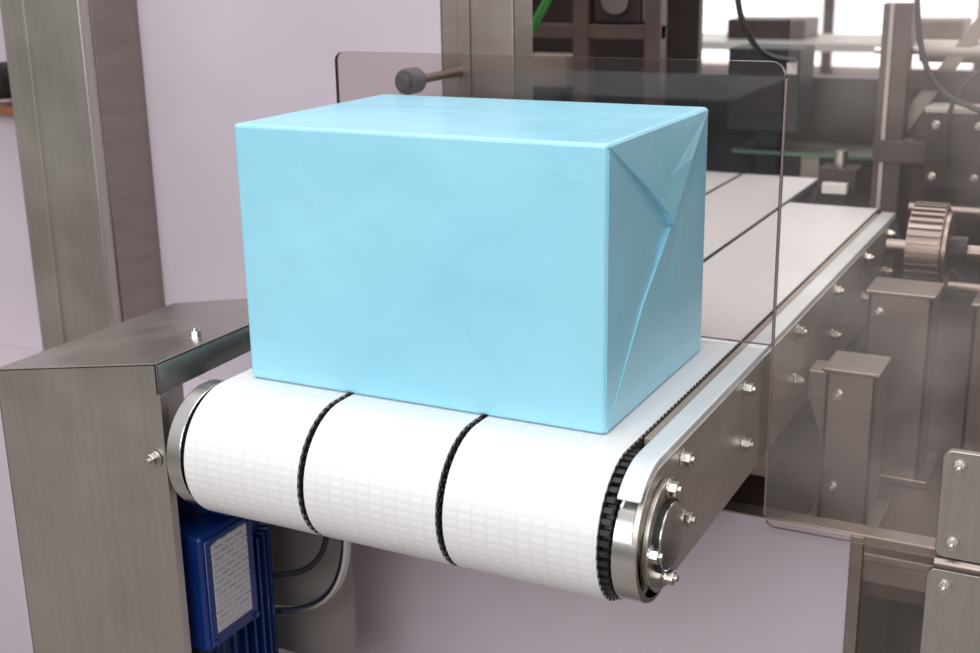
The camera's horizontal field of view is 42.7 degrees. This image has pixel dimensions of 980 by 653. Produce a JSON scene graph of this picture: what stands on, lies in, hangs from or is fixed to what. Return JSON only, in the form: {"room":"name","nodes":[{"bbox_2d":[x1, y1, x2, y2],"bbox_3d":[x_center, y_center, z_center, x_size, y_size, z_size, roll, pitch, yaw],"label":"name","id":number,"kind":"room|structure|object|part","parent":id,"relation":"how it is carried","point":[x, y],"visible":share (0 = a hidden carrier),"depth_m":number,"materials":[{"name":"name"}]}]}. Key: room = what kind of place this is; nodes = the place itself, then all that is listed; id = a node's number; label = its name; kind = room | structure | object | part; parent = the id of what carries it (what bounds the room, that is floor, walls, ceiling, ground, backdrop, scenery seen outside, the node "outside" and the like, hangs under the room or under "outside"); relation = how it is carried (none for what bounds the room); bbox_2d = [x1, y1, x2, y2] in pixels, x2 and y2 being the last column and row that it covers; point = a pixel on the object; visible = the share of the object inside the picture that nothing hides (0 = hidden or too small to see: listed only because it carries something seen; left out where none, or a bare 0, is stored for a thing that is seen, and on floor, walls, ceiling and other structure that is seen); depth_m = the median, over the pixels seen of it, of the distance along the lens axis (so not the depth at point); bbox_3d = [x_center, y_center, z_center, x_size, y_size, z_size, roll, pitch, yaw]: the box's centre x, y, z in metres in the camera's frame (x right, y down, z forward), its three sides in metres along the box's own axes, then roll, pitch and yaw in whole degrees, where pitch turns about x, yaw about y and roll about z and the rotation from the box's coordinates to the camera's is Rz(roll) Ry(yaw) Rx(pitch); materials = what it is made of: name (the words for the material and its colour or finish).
{"room":"factory floor","nodes":[
{"label":"factory floor","id":0,"kind":"room"},
{"bbox_2d":[0,0,979,652],"bbox_3d":[0.394,-0.296,2.192,3.050,2.000,1.458,7,19,26],"label":"wall","id":1,"kind":"structure","parent":0,"point":[748,585],"depth_m":1.82,"materials":[{"name":"white paint"}]},
{"bbox_2d":[0,61,13,115],"bbox_3d":[-0.821,-0.397,2.096,0.105,0.088,0.070,7,19,26],"label":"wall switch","id":2,"kind":"object","parent":1,"relation":"attached to","point":[6,108],"visible":0.25,"depth_m":2.06,"materials":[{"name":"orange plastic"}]},
{"bbox_3d":[-0.646,-0.572,1.999,1.302,1.328,0.015,7,19,26],"label":"panel","id":3,"kind":"part","parent":1,"relation":"part of","materials":[{"name":"white paint"}]},
{"bbox_2d":[269,524,355,652],"bbox_3d":[-0.238,0.319,1.738,0.204,0.300,0.246,7,19,26],"label":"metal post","id":4,"kind":"object","parent":1,"relation":"attached to","point":[313,573],"visible":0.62,"depth_m":1.73,"materials":[{"name":"metal"}]},
{"bbox_3d":[-0.415,0.459,2.029,1.925,0.672,0.015,7,19,26],"label":"panel","id":5,"kind":"part","parent":1,"relation":"part of","materials":[{"name":"white paint"}]},
{"bbox_3d":[-0.008,-0.624,1.668,0.112,1.060,0.062,7,19,26],"label":"jamb post","id":6,"kind":"part","parent":1,"relation":"part of","materials":[{"name":"metal"}]},
{"bbox_2d":[166,171,895,603],"bbox_3d":[0.266,0.036,1.960,0.568,0.300,1.652,7,19,26],"label":"conveyor","id":7,"kind":"object","parent":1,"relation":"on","point":[614,514],"visible":0.62,"depth_m":1.29,"materials":[{"name":"white rubber"}]},
{"bbox_2d":[234,94,708,433],"bbox_3d":[-0.008,-0.092,1.386,0.430,0.281,0.299,7,19,26],"label":"wrapped package","id":8,"kind":"object","parent":7,"relation":"on","point":[535,261],"visible":1,"depth_m":1.26,"materials":[{"name":"blue paper"}]},
{"bbox_3d":[0.413,-0.021,1.668,0.024,0.026,1.276,7,19,26],"label":"rail","id":9,"kind":"part","parent":7,"relation":"part of","materials":[{"name":"silver metal"}]},
{"bbox_3d":[0.420,0.039,1.676,0.007,0.132,1.288,7,19,26],"label":"plate","id":10,"kind":"part","parent":7,"relation":"part of","materials":[{"name":"metal"}]},
{"bbox_2d":[533,0,551,35],"bbox_3d":[0.108,-0.383,2.597,0.052,0.745,0.147,-15,21,-38],"label":"air hose","id":11,"kind":"object","parent":1,"relation":"attached to","point":[541,10],"visible":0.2,"depth_m":2.51,"materials":[{"name":"green plastic"}]},
{"bbox_2d":[533,52,572,100],"bbox_3d":[0.146,-0.380,2.977,0.120,0.520,0.100,7,19,26],"label":"junction box","id":12,"kind":"object","parent":1,"relation":"attached to","point":[550,74],"visible":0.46,"depth_m":2.87,"materials":[{"name":"beige plastic"}]},
{"bbox_2d":[335,51,785,345],"bbox_3d":[0.064,-0.167,1.542,0.586,0.324,0.007,7,19,26],"label":"panel","id":13,"kind":"object","parent":1,"relation":"attached to","point":[336,58],"depth_m":1.47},
{"bbox_2d":[533,0,666,104],"bbox_3d":[0.157,-0.561,2.742,0.485,1.000,0.115,7,19,26],"label":"frame","id":14,"kind":"object","parent":1,"relation":"attached to","point":[646,20],"depth_m":2.62,"materials":[{"name":"grey metal"}]},
{"bbox_2d":[726,44,814,175],"bbox_3d":[0.597,-0.324,2.711,0.150,0.550,0.135,7,19,26],"label":"housing","id":15,"kind":"object","parent":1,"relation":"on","point":[755,96],"visible":0.77,"depth_m":2.61,"materials":[{"name":"black metal"}]},
{"bbox_2d":[735,0,797,62],"bbox_3d":[0.545,-0.610,2.421,0.041,0.216,0.260,13,22,39],"label":"cable","id":16,"kind":"object","parent":15,"relation":"attached to","point":[738,3],"visible":1,"depth_m":2.35,"materials":[{"name":"rubber"}]},
{"bbox_2d":[731,139,872,177],"bbox_3d":[0.692,-0.220,2.727,0.310,0.337,0.155,7,19,26],"label":"glass shelf","id":17,"kind":"object","parent":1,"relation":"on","point":[812,157],"visible":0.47,"depth_m":2.66,"materials":[{"name":"glass"}]},
{"bbox_3d":[0.691,-0.379,2.682,0.310,0.007,0.150,7,19,26],"label":"pane","id":18,"kind":"part","parent":17,"relation":"part of","materials":[{"name":"green glass"}]},
{"bbox_3d":[0.442,0.071,1.673,0.026,0.040,0.050,7,19,26],"label":"arm","id":19,"kind":"part","parent":1,"relation":"part of","materials":[{"name":"metal"}]},
{"bbox_2d":[818,149,862,206],"bbox_3d":[0.662,-0.147,2.411,0.070,0.380,0.080,7,19,26],"label":"block","id":20,"kind":"object","parent":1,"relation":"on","point":[836,179],"visible":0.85,"depth_m":2.36,"materials":[{"name":"grey metal"}]},
{"bbox_3d":[0.663,-0.318,2.369,0.024,0.030,0.024,7,19,26],"label":"knob","id":21,"kind":"part","parent":20,"relation":"part of","materials":[{"name":"metal"}]},
{"bbox_2d":[763,79,934,557],"bbox_3d":[0.824,-0.280,1.104,1.126,1.224,0.005,7,19,26],"label":"acrylic door","id":22,"kind":"object","parent":1,"relation":"attached to","point":[786,80],"visible":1,"depth_m":1.45,"materials":[{"name":"clear plastic"}]},
{"bbox_3d":[0.825,-0.280,1.103,1.124,1.224,0.005,7,19,26],"label":"door","id":23,"kind":"part","parent":22,"relation":"part of","materials":[{"name":"clear plastic"}]},
{"bbox_2d":[920,448,979,652],"bbox_3d":[0.549,0.532,1.483,0.104,0.813,0.023,7,19,26],"label":"metal plate","id":24,"kind":"object","parent":22,"relation":"attached to","point":[951,614],"visible":1,"depth_m":1.42,"materials":[{"name":"metal"}]},
{"bbox_3d":[0.481,0.153,1.684,0.105,0.225,0.120,7,19,26],"label":"support bracket","id":25,"kind":"part","parent":1,"relation":"part of","materials":[{"name":"silver metal"}]},
{"bbox_3d":[0.731,0.297,1.380,1.600,0.034,0.030,7,19,26],"label":"rail","id":26,"kind":"part","parent":1,"relation":"part of","materials":[{"name":"metal"}]},
{"bbox_3d":[0.449,0.571,1.603,0.015,0.672,0.019,7,19,26],"label":"panel trim","id":27,"kind":"part","parent":1,"relation":"part of","materials":[{"name":"metal"}]},
{"bbox_2d":[856,552,932,652],"bbox_3d":[0.893,0.643,1.350,1.005,0.664,0.005,7,19,26],"label":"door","id":28,"kind":"structure","parent":1,"relation":"attached to","point":[864,552],"depth_m":1.47,"materials":[{"name":"silver metal"}]},
{"bbox_3d":[0.598,0.077,1.833,0.115,0.282,0.120,7,19,26],"label":"support bracket","id":29,"kind":"part","parent":1,"relation":"part of","materials":[{"name":"silver metal"}]},
{"bbox_2d":[859,0,979,352],"bbox_3d":[0.883,-0.224,2.144,0.520,0.672,0.366,7,19,26],"label":"frame","id":30,"kind":"object","parent":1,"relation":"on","point":[943,151],"visible":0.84,"depth_m":2.23,"materials":[{"name":"metal"}]},
{"bbox_3d":[0.754,-0.503,2.287,0.100,0.014,0.014,7,19,26],"label":"air cylinder rod","id":31,"kind":"part","parent":30,"relation":"part of","materials":[{"name":"metal"}]},
{"bbox_3d":[0.803,-0.209,2.363,0.030,0.520,0.040,7,19,26],"label":"hanging plate","id":32,"kind":"part","parent":30,"relation":"part of","materials":[{"name":"grey metal"}]},
{"bbox_3d":[0.909,-0.192,2.160,0.360,0.022,0.022,7,19,26],"label":"slide rod","id":33,"kind":"part","parent":30,"relation":"part of","materials":[{"name":"metal"}]},
{"bbox_3d":[0.878,-0.052,2.043,0.360,0.020,0.020,7,19,26],"label":"slide rod","id":34,"kind":"part","parent":30,"relation":"part of","materials":[{"name":"metal"}]},
{"bbox_2d":[886,201,979,292],"bbox_3d":[0.775,-0.002,1.938,0.330,0.368,0.146,7,19,26],"label":"gear","id":35,"kind":"object","parent":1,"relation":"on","point":[931,248],"visible":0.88,"depth_m":1.90,"materials":[{"name":"metal"}]},
{"bbox_3d":[0.774,0.076,1.901,0.098,0.240,0.084,7,19,26],"label":"support bracket","id":36,"kind":"part","parent":1,"relation":"part of","materials":[{"name":"silver metal"}]},
{"bbox_2d":[701,63,972,76],"bbox_3d":[3.740,-3.057,7.754,24.000,4.000,0.100,7,19,26],"label":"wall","id":37,"kind":"structure","parent":0,"point":[706,67],"depth_m":8.77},
{"bbox_2d":[702,0,823,65],"bbox_3d":[1.884,-2.953,8.650,0.930,2.250,0.010,7,19,26],"label":"pane","id":38,"kind":"object","parent":37,"relation":"attached to","point":[716,13],"visible":0.4,"depth_m":8.89,"materials":[{"name":"white"}]},
{"bbox_2d":[820,0,835,73],"bbox_3d":[2.323,-2.891,8.418,0.070,2.350,0.060,7,19,26],"label":"mullion","id":39,"kind":"object","parent":37,"relation":"attached to","point":[829,5],"visible":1,"depth_m":8.64,"materials":[{"name":"white metal"}]},
{"bbox_2d":[832,0,978,69],"bbox_3d":[2.775,-2.837,8.211,0.930,2.250,0.010,7,19,26],"label":"pane","id":40,"kind":"object","parent":37,"relation":"attached to","point":[851,16],"visible":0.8,"depth_m":8.53,"materials":[{"name":"white"}]},
{"bbox_2d":[973,0,979,70],"bbox_3d":[3.214,-2.776,7.979,0.070,2.350,0.060,7,19,26],"label":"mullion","id":41,"kind":"object","parent":37,"relation":"attached to","point":[976,66],"visible":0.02,"depth_m":8.27,"materials":[{"name":"white metal"}]},
{"bbox_2d":[858,594,888,652],"bbox_3d":[0.806,0.599,2.751,24.000,0.050,15.000,7,19,26],"label":"floor","id":42,"kind":"structure","parent":0,"point":[874,610],"depth_m":2.60,"materials":[{"name":"concrete"}]},
{"bbox_2d":[0,0,164,350],"bbox_3d":[-0.649,-0.228,2.022,0.166,2.000,0.125,7,19,26],"label":"steel post","id":43,"kind":"object","parent":42,"relation":"on","point":[75,71],"visible":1,"depth_m":1.96,"materials":[{"name":"silver metal"}]},
{"bbox_3d":[-0.571,-0.222,1.998,0.005,2.000,0.098,7,19,26],"label":"plate","id":44,"kind":"part","parent":43,"relation":"part of","materials":[{"name":"metal"}]},
{"bbox_2d":[0,298,250,652],"bbox_3d":[-0.399,0.426,1.683,0.253,0.932,0.333,7,19,26],"label":"guard","id":45,"kind":"object","parent":42,"relation":"on","point":[87,420],"visible":0.98,"depth_m":1.48,"materials":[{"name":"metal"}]},
{"bbox_2d":[176,492,278,652],"bbox_3d":[-0.353,0.503,1.653,0.183,0.800,0.198,7,19,26],"label":"motor","id":46,"kind":"object","parent":42,"relation":"on","point":[227,559],"visible":0.41,"depth_m":1.50,"materials":[{"name":"blue paint"}]},
{"bbox_3d":[-0.311,0.305,1.510,0.005,0.140,0.087,7,19,26],"label":"terminal box lid","id":47,"kind":"part","parent":46,"relation":"part of","materials":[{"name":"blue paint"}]},
{"bbox_2d":[702,16,979,52],"bbox_3d":[1.741,-1.080,6.491,2.400,1.000,0.700,7,19,26],"label":"workbench","id":48,"kind":"object","parent":42,"relation":"on","point":[764,29],"visible":0.38,"depth_m":6.30,"materials":[{"name":"white metal"}]}
]}

